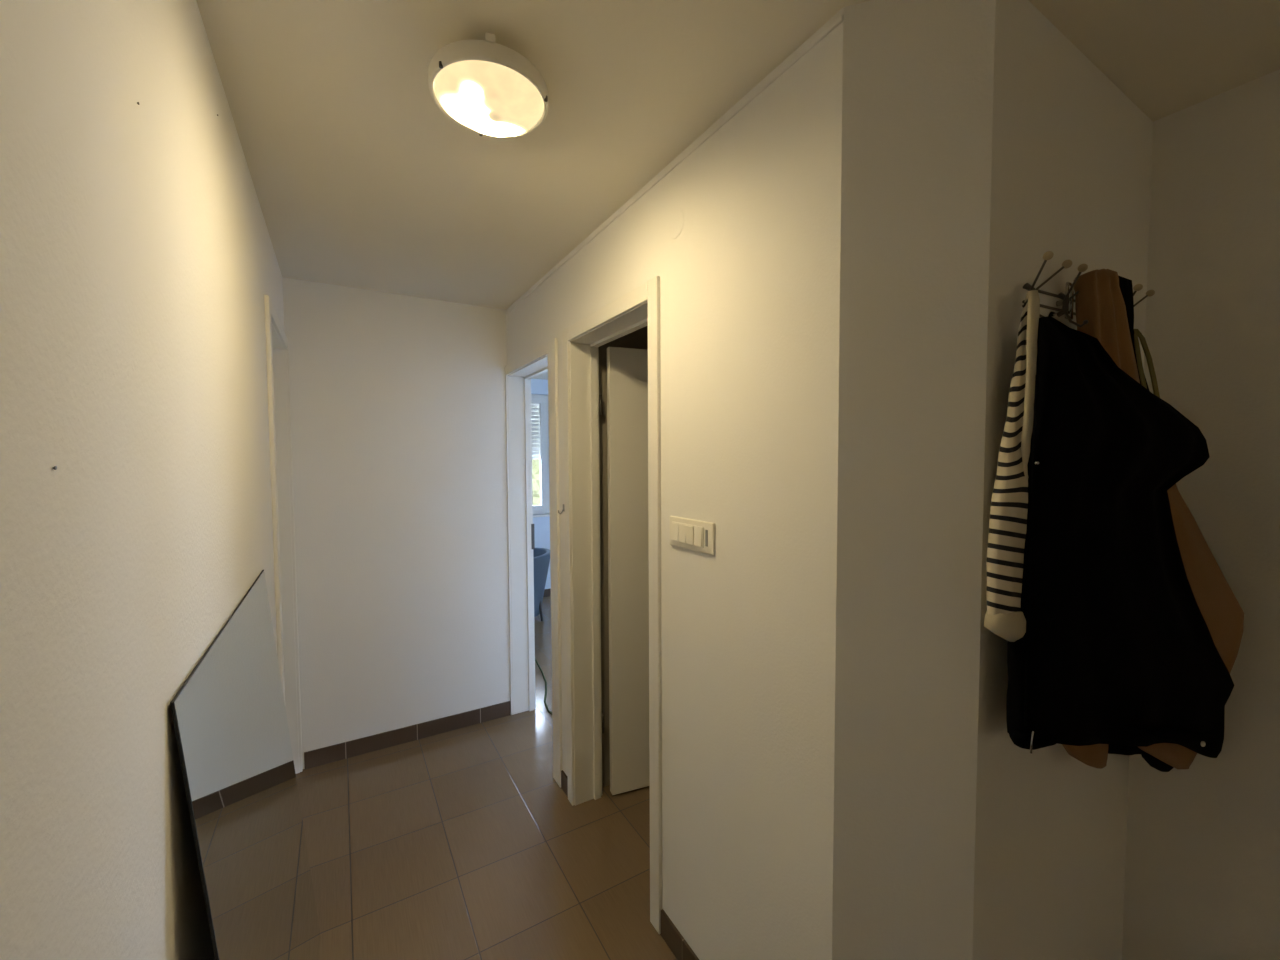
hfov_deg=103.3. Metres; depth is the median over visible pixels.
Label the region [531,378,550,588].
wall
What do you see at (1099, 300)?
coat
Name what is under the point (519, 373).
door frame
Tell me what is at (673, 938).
baseboard
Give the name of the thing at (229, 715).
leaning mirror
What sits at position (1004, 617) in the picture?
striped shirt
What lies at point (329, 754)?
baseboard
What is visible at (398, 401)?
wall
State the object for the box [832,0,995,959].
wall
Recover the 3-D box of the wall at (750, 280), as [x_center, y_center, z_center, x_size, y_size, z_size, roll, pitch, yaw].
[-0.135,0.257,2.132,0.140,2.500,2.388,-2,3,-31]
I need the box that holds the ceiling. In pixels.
[196,0,1279,379]
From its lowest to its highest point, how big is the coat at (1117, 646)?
0.945 m
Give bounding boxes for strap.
[1134,329,1159,397]
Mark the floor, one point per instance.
(465, 843)
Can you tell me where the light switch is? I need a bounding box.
[670,516,714,554]
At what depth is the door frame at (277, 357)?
2.51 m
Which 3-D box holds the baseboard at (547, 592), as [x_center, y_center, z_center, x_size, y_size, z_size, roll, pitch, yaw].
[-1.373,1.317,5.697,1.310,0.088,0.010,-2,3,-31]
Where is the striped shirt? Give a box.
[984,290,1039,641]
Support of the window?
in the wall at (538, 386)
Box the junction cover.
[669,210,683,238]
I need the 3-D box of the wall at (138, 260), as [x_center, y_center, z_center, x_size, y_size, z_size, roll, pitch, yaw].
[-0.666,0.327,0.555,0.160,2.500,4.840,-2,3,-31]
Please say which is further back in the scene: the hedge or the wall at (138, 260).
the hedge
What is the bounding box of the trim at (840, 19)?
[505,14,843,313]
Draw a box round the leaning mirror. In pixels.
[170,570,320,959]
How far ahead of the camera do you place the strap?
1.20 m
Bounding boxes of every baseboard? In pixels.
[304,701,510,768]
[543,588,550,596]
[561,770,567,796]
[661,909,698,959]
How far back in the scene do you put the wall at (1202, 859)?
1.28 m
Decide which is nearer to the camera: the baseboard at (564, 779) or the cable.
the baseboard at (564, 779)
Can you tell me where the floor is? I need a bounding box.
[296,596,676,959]
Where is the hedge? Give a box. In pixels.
[532,455,540,504]
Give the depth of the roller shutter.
5.85 m
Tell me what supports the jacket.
hanging from the coat rack
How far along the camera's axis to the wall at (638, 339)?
2.43 m
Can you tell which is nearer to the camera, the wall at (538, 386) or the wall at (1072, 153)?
the wall at (1072, 153)
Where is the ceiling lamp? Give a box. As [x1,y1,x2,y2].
[428,32,547,136]
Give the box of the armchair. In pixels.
[533,548,549,620]
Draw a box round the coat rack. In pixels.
[1022,251,1154,333]
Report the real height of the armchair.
0.676 m
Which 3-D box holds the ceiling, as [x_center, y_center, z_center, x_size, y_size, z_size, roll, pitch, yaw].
[0.312,-1.060,2.436,5.912,0.100,7.370,-2,3,-31]
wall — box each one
[0,0,283,959]
[282,277,510,768]
[506,8,842,959]
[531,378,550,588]
[599,326,647,786]
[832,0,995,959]
[972,0,1152,959]
[1122,69,1279,959]
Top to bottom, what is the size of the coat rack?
0.137 m
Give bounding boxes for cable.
[535,658,551,714]
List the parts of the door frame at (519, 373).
casing, casing, strike plate, casing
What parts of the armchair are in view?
leg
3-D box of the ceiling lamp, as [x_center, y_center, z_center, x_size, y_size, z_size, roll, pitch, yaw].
[-0.346,-0.896,1.167,0.263,0.109,0.265,-2,3,-31]
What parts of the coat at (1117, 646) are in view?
zip pull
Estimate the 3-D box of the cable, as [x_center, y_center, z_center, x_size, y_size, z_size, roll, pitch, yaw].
[-0.703,1.441,3.610,0.090,0.012,1.260,-1,3,-22]
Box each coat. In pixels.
[1006,311,1233,757]
[1062,269,1243,768]
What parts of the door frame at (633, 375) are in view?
casing, casing, casing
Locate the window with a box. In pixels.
[531,394,549,516]
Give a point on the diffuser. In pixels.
(483, 97)
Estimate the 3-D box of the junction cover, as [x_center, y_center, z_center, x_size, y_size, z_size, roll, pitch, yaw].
[0.110,-0.771,1.527,0.001,0.080,0.080,-2,3,-31]
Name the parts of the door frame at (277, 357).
casing, casing, casing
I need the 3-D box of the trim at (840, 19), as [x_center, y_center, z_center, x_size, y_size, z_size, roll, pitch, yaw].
[-0.203,-0.968,2.040,0.007,0.011,2.391,-2,3,-31]
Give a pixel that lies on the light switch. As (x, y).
(696, 535)
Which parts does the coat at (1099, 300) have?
panel, panel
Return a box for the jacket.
[1108,275,1173,771]
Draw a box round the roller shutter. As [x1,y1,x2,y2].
[531,403,539,458]
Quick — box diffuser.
[434,60,543,135]

